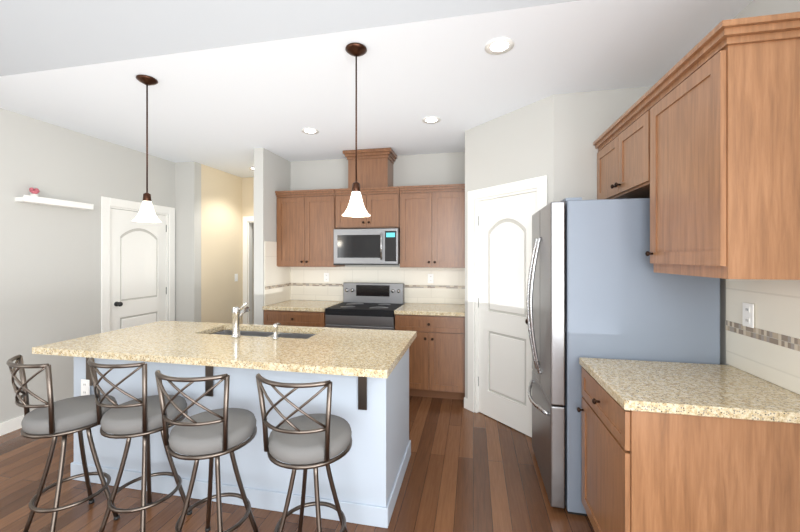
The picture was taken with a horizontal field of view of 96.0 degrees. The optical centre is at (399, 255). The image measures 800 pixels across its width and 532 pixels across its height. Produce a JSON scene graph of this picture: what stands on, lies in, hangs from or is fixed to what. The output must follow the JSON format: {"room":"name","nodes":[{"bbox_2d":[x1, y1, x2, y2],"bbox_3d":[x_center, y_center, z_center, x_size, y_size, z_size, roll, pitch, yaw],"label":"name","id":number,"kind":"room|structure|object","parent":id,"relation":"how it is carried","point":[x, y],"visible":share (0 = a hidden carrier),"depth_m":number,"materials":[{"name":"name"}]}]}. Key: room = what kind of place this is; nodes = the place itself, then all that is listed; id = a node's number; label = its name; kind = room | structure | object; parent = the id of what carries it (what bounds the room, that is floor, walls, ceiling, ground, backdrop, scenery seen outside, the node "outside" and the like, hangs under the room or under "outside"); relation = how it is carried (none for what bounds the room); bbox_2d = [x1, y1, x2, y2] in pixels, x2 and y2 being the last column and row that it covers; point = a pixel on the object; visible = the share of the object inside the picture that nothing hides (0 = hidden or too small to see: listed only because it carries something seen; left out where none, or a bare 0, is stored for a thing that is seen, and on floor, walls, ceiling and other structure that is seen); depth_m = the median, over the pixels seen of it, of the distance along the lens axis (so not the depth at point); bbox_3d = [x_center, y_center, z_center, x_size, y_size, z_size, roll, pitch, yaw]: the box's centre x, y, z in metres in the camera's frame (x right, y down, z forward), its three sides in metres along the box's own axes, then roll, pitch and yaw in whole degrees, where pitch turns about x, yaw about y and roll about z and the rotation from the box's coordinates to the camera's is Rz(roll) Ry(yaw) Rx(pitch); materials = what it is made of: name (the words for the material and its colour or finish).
{"room":"kitchen","nodes":[
{"label":"kitchen","id":0,"kind":"room"},
{"bbox_2d":[0,108,174,422],"bbox_3d":[-3.746,-0.860,1.201,0.120,4.700,7.260,0,0,12],"label":"wall","id":1,"kind":"structure","parent":0,"point":[50,274],"depth_m":3.37,"materials":[{"name":"grey paint"}]},
{"bbox_2d":[0,415,23,435],"bbox_3d":[-3.777,1.440,0.712,0.014,0.100,6.290,0,0,12],"label":"baseboard","id":2,"kind":"structure","parent":1,"relation":"attached to","point":[9,426],"depth_m":3.04,"materials":[{"name":"white wood"}]},
{"bbox_2d":[14,195,93,209],"bbox_3d":[-3.188,-0.492,3.348,0.113,0.055,0.570,0,0,12],"label":"floating shelf","id":3,"kind":"object","parent":1,"relation":"attached to","point":[51,202],"visible":1,"depth_m":3.28,"materials":[{"name":"white wood"}]},
{"bbox_2d":[29,187,39,196],"bbox_3d":[-3.226,-0.554,3.177,0.066,0.096,0.067,0,0,12],"label":"potted plant","id":4,"kind":"object","parent":3,"relation":"on","point":[35,191],"visible":0.9,"depth_m":3.16,"materials":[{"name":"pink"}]},
{"bbox_2d":[101,196,174,332],"bbox_3d":[-3.121,0.430,4.273,0.152,2.120,0.950,0,0,12],"label":"door frame","id":5,"kind":"structure","parent":1,"relation":"in","point":[108,204],"depth_m":3.90,"materials":[{"name":"white wood"}]},
{"bbox_2d":[111,208,166,330],"bbox_3d":[-3.056,0.482,4.270,0.107,2.000,0.746,0,0,12],"label":"door","id":6,"kind":"structure","parent":5,"relation":"attached to","point":[138,275],"depth_m":4.22,"materials":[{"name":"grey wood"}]},
{"bbox_2d":[175,162,200,321],"bbox_3d":[-2.868,0.130,4.788,0.410,2.720,0.120,0,0,12],"label":"wall","id":7,"kind":"structure","parent":0,"point":[187,241],"depth_m":4.72,"materials":[{"name":"grey paint"}]},
{"bbox_2d":[201,164,253,323],"bbox_3d":[-2.537,0.130,5.686,0.120,2.720,1.768,0,0,12],"label":"wall","id":8,"kind":"structure","parent":0,"point":[221,238],"depth_m":5.17,"materials":[{"name":"beige paint"}]},
{"bbox_2d":[242,177,253,323],"bbox_3d":[-1.933,0.130,5.598,1.100,2.720,0.100,0,0,12],"label":"wall","id":9,"kind":"structure","parent":0,"point":[247,196],"depth_m":5.63,"materials":[{"name":"beige paint"}]},
{"bbox_2d":[243,216,253,323],"bbox_3d":[-2.003,0.435,5.603,0.920,2.110,0.114,0,0,12],"label":"trim","id":10,"kind":"structure","parent":9,"relation":"attached to","point":[247,264],"depth_m":5.64,"materials":[{"name":"white wood"}]},
{"bbox_2d":[254,148,289,324],"bbox_3d":[-1.480,0.130,4.765,0.120,2.720,1.348,0,0,12],"label":"wall","id":11,"kind":"structure","parent":0,"point":[271,173],"depth_m":4.11,"materials":[{"name":"grey paint"}]},
{"bbox_2d":[0,396,594,531],"bbox_3d":[-0.998,1.520,2.193,6.070,0.060,10.500,0,0,12],"label":"floor","id":12,"kind":"structure","parent":0,"point":[468,470],"depth_m":2.25,"materials":[{"name":"brown wood"}]},
{"bbox_2d":[6,354,119,531],"bbox_3d":[-1.819,1.008,1.957,0.417,0.965,0.440,0,0,12],"label":"bar stool","id":13,"kind":"object","parent":12,"relation":"on","point":[53,420],"visible":0.94,"depth_m":1.88,"materials":[{"name":"grey fabric"}]},
{"bbox_2d":[87,357,191,531],"bbox_3d":[-1.399,1.008,1.954,0.391,0.965,0.440,0,0,12],"label":"bar stool","id":14,"kind":"object","parent":12,"relation":"on","point":[135,417],"visible":0.98,"depth_m":1.86,"materials":[{"name":"grey fabric"}]},
{"bbox_2d":[155,370,258,531],"bbox_3d":[-0.927,1.008,1.766,0.391,0.965,0.440,0,0,12],"label":"bar stool","id":15,"kind":"object","parent":12,"relation":"on","point":[211,435],"visible":1,"depth_m":1.68,"materials":[{"name":"grey fabric"}]},
{"bbox_2d":[71,340,413,527],"bbox_3d":[-1.066,1.051,2.510,2.174,0.878,0.944,0,0,12],"label":"kitchen island","id":16,"kind":"object","parent":12,"relation":"on","point":[368,480],"depth_m":2.14,"materials":[{"name":"grey paint"}]},
{"bbox_2d":[81,379,89,395],"bbox_3d":[-2.070,0.870,2.367,0.070,0.115,0.008,0,0,12],"label":"outlet","id":17,"kind":"object","parent":16,"relation":"attached to","point":[85,386],"visible":0.81,"depth_m":2.36,"materials":[{"name":"white plastic"}]},
{"bbox_2d":[32,320,415,379],"bbox_3d":[-1.086,0.590,2.489,2.280,0.040,0.955,0,0,12],"label":"island countertop","id":18,"kind":"structure","parent":16,"relation":"on","point":[375,354],"depth_m":2.24,"materials":[{"name":"beige stone"}]},
{"bbox_2d":[231,302,249,337],"bbox_3d":[-1.110,0.444,2.577,0.122,0.251,0.181,0,0,12],"label":"faucet","id":19,"kind":"object","parent":18,"relation":"on","point":[237,313],"visible":1,"depth_m":2.51,"materials":[{"name":"silver metal"}]},
{"bbox_2d":[213,330,315,338],"bbox_3d":[-1.047,0.713,2.728,0.896,0.202,0.326,0,0,12],"label":"sink","id":20,"kind":"object","parent":18,"relation":"in","point":[269,334],"visible":0.08,"depth_m":2.89,"materials":[{"name":"silver metal"}]},
{"bbox_2d":[272,323,280,339],"bbox_3d":[-0.851,0.515,2.490,0.040,0.107,0.082,0,0,12],"label":"soap dispenser","id":21,"kind":"object","parent":18,"relation":"on","point":[275,327],"visible":1,"depth_m":2.46,"materials":[{"name":"silver metal"}]},
{"bbox_2d":[262,300,342,326],"bbox_3d":[-1.129,1.030,4.298,0.749,0.920,0.662,0,0,12],"label":"base cabinet","id":22,"kind":"object","parent":12,"relation":"on","point":[308,313],"visible":0.29,"depth_m":4.03,"materials":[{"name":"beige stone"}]},
{"bbox_2d":[256,373,351,531],"bbox_3d":[-0.431,1.008,1.695,0.391,0.965,0.440,0,0,12],"label":"bar stool","id":23,"kind":"object","parent":12,"relation":"on","point":[305,442],"visible":1,"depth_m":1.60,"materials":[{"name":"grey fabric"}]},
{"bbox_2d":[325,282,403,329],"bbox_3d":[-0.386,0.910,4.124,0.762,1.160,0.680,0,0,12],"label":"range","id":24,"kind":"object","parent":12,"relation":"on","point":[368,305],"visible":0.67,"depth_m":4.00,"materials":[{"name":"silver metal"}]},
{"bbox_2d":[394,303,464,399],"bbox_3d":[0.357,1.030,3.996,0.729,0.920,0.662,0,0,12],"label":"base cabinet","id":25,"kind":"object","parent":12,"relation":"on","point":[437,358],"visible":0.9,"depth_m":3.70,"materials":[{"name":"brown wood"}]},
{"bbox_2d":[526,197,719,515],"bbox_3d":[1.320,0.575,2.345,0.928,1.830,0.693,0,0,12],"label":"refrigerator","id":26,"kind":"object","parent":12,"relation":"on","point":[598,286],"visible":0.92,"depth_m":2.04,"materials":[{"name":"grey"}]},
{"bbox_2d":[577,357,799,531],"bbox_3d":[1.295,1.030,1.654,0.757,0.920,0.622,0,0,12],"label":"base cabinet","id":27,"kind":"object","parent":12,"relation":"on","point":[679,447],"visible":0.98,"depth_m":1.40,"materials":[{"name":"brown wood"}]},
{"bbox_2d":[0,0,752,177],"bbox_3d":[-0.851,-2.201,2.163,5.370,1.941,10.500,0,0,12],"label":"ceiling","id":28,"kind":"structure","parent":0,"point":[228,109],"depth_m":2.32,"materials":[{"name":"white paint"}]},
{"bbox_2d":[132,75,160,222],"bbox_3d":[-1.757,-0.735,2.500,0.168,0.989,0.168,0,0,12],"label":"pendant light","id":29,"kind":"object","parent":28,"relation":"hanging from","point":[146,213],"visible":1,"depth_m":2.48,"materials":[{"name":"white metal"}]},
{"bbox_2d":[301,128,318,133],"bbox_3d":[-0.883,-1.227,3.537,0.168,0.006,0.168,0,0,12],"label":"recessed light","id":30,"kind":"object","parent":28,"relation":"in","point":[309,130],"visible":1,"depth_m":3.54,"materials":[{"name":"white"}]},
{"bbox_2d":[342,43,369,216],"bbox_3d":[-0.260,-0.735,2.135,0.168,0.989,0.168,0,0,12],"label":"pendant light","id":31,"kind":"object","parent":28,"relation":"hanging from","point":[355,207],"visible":0.98,"depth_m":2.11,"materials":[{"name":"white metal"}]},
{"bbox_2d":[422,116,440,123],"bbox_3d":[0.283,-1.227,3.249,0.168,0.006,0.168,0,0,12],"label":"recessed light","id":32,"kind":"object","parent":28,"relation":"in","point":[431,119],"visible":1,"depth_m":3.25,"materials":[{"name":"white plastic"}]},
{"bbox_2d":[485,37,513,54],"bbox_3d":[0.582,-1.227,2.106,0.168,0.006,0.168,0,0,12],"label":"recessed light","id":33,"kind":"object","parent":28,"relation":"in","point":[501,45],"visible":1,"depth_m":2.10,"materials":[{"name":"white"}]},
{"bbox_2d":[290,152,464,303],"bbox_3d":[-0.263,0.130,4.523,2.358,2.720,0.120,0,0,12],"label":"wall","id":34,"kind":"structure","parent":0,"point":[430,169],"depth_m":4.41,"materials":[{"name":"grey paint"}]},
{"bbox_2d":[275,189,344,266],"bbox_3d":[-1.101,-0.325,4.434,0.751,0.910,0.384,0,0,12],"label":"upper cabinet","id":35,"kind":"object","parent":34,"relation":"attached to","point":[306,223],"visible":1,"depth_m":4.28,"materials":[{"name":"brown wood"}]},
{"bbox_2d":[264,241,464,305],"bbox_3d":[-0.384,0.199,4.180,2.256,0.738,0.598,0,0,12],"label":"tile","id":36,"kind":"structure","parent":34,"relation":"attached to","point":[282,284],"depth_m":4.39,"materials":[{"name":"tile"}]},
{"bbox_2d":[324,273,328,281],"bbox_3d":[-0.936,0.270,4.579,0.070,0.115,0.008,0,0,12],"label":"electrical outlet","id":37,"kind":"object","parent":36,"relation":"attached to","point":[326,277],"visible":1,"depth_m":4.58,"materials":[{"name":"white plastic"}]},
{"bbox_2d":[428,274,433,282],"bbox_3d":[0.367,0.270,4.314,0.070,0.115,0.008,0,0,12],"label":"electrical outlet","id":38,"kind":"object","parent":36,"relation":"attached to","point":[430,278],"visible":1,"depth_m":4.31,"materials":[{"name":"white plastic"}]},
{"bbox_2d":[334,148,399,228],"bbox_3d":[-0.353,-0.773,4.282,0.766,0.903,0.384,0,0,12],"label":"upper cabinet","id":39,"kind":"object","parent":34,"relation":"attached to","point":[380,193],"visible":0.94,"depth_m":4.14,"materials":[{"name":"brown wood"}]},
{"bbox_2d":[333,228,399,264],"bbox_3d":[-0.359,-0.104,4.253,0.762,0.412,0.444,0,0,12],"label":"microwave","id":40,"kind":"object","parent":39,"relation":"attached to","point":[378,246],"visible":0.98,"depth_m":4.08,"materials":[{"name":"silver metal"}]},
{"bbox_2d":[399,184,464,267],"bbox_3d":[0.384,-0.325,4.133,0.731,0.910,0.384,0,0,12],"label":"upper cabinet","id":41,"kind":"object","parent":34,"relation":"attached to","point":[432,226],"visible":0.94,"depth_m":3.98,"materials":[{"name":"brown wood"}]},
{"bbox_2d":[465,95,553,398],"bbox_3d":[0.946,0.130,3.170,0.100,2.720,0.962,0,0,-34],"label":"wall","id":42,"kind":"structure","parent":0,"point":[515,145],"depth_m":3.09,"materials":[{"name":"grey paint"}]},
{"bbox_2d":[464,397,467,409],"bbox_3d":[0.898,1.440,3.138,0.012,0.100,0.962,0,0,-34],"label":"baseboard","id":43,"kind":"structure","parent":42,"relation":"attached to","point":[465,403],"depth_m":3.51,"materials":[{"name":"white wood"}]},
{"bbox_2d":[478,192,535,436],"bbox_3d":[0.935,0.481,3.160,0.500,2.002,0.507,0,0,12],"label":"pantry door","id":44,"kind":"structure","parent":42,"relation":"in","point":[505,256],"depth_m":3.17,"materials":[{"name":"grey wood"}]},
{"bbox_2d":[468,175,546,412],"bbox_3d":[0.939,0.432,3.165,0.114,2.115,0.862,0,0,-34],"label":"trim","id":45,"kind":"structure","parent":42,"relation":"attached to","point":[539,184],"depth_m":3.42,"materials":[{"name":"white wood"}]},
{"bbox_2d":[554,86,651,201],"bbox_3d":[1.532,0.130,2.719,0.718,2.720,0.100,0,0,12],"label":"wall","id":46,"kind":"structure","parent":0,"point":[583,121],"depth_m":2.70,"materials":[{"name":"grey paint"}]},
{"bbox_2d":[720,0,799,392],"bbox_3d":[1.334,-0.860,-0.363,0.120,4.700,6.220,0,0,12],"label":"wall","id":47,"kind":"structure","parent":0,"point":[754,8],"depth_m":1.74,"materials":[{"name":"grey paint"}]},
{"bbox_2d":[593,95,651,199],"bbox_3d":[1.571,-0.615,2.242,0.452,0.460,0.816,0,0,12],"label":"upper cabinet","id":48,"kind":"object","parent":47,"relation":"attached to","point":[622,144],"visible":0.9,"depth_m":2.18,"materials":[{"name":"brown wood"}]},
{"bbox_2d":[644,12,799,279],"bbox_3d":[1.429,-0.380,1.544,0.452,0.930,0.605,0,0,12],"label":"upper cabinet","id":49,"kind":"object","parent":47,"relation":"attached to","point":[723,97],"visible":1,"depth_m":1.32,"materials":[{"name":"brown wood"}]},
{"bbox_2d":[725,279,799,394],"bbox_3d":[1.663,0.310,1.589,0.011,0.516,0.642,0,0,12],"label":"tile","id":50,"kind":"structure","parent":47,"relation":"attached to","point":[767,347],"depth_m":1.64,"materials":[{"name":"tile"}]},
{"bbox_2d":[742,302,753,327],"bbox_3d":[1.681,0.285,1.740,0.008,0.115,0.070,0,0,12],"label":"electrical outlet","id":51,"kind":"object","parent":50,"relation":"attached to","point":[747,314],"visible":1,"depth_m":1.73,"materials":[{"name":"white plastic"}]}
]}

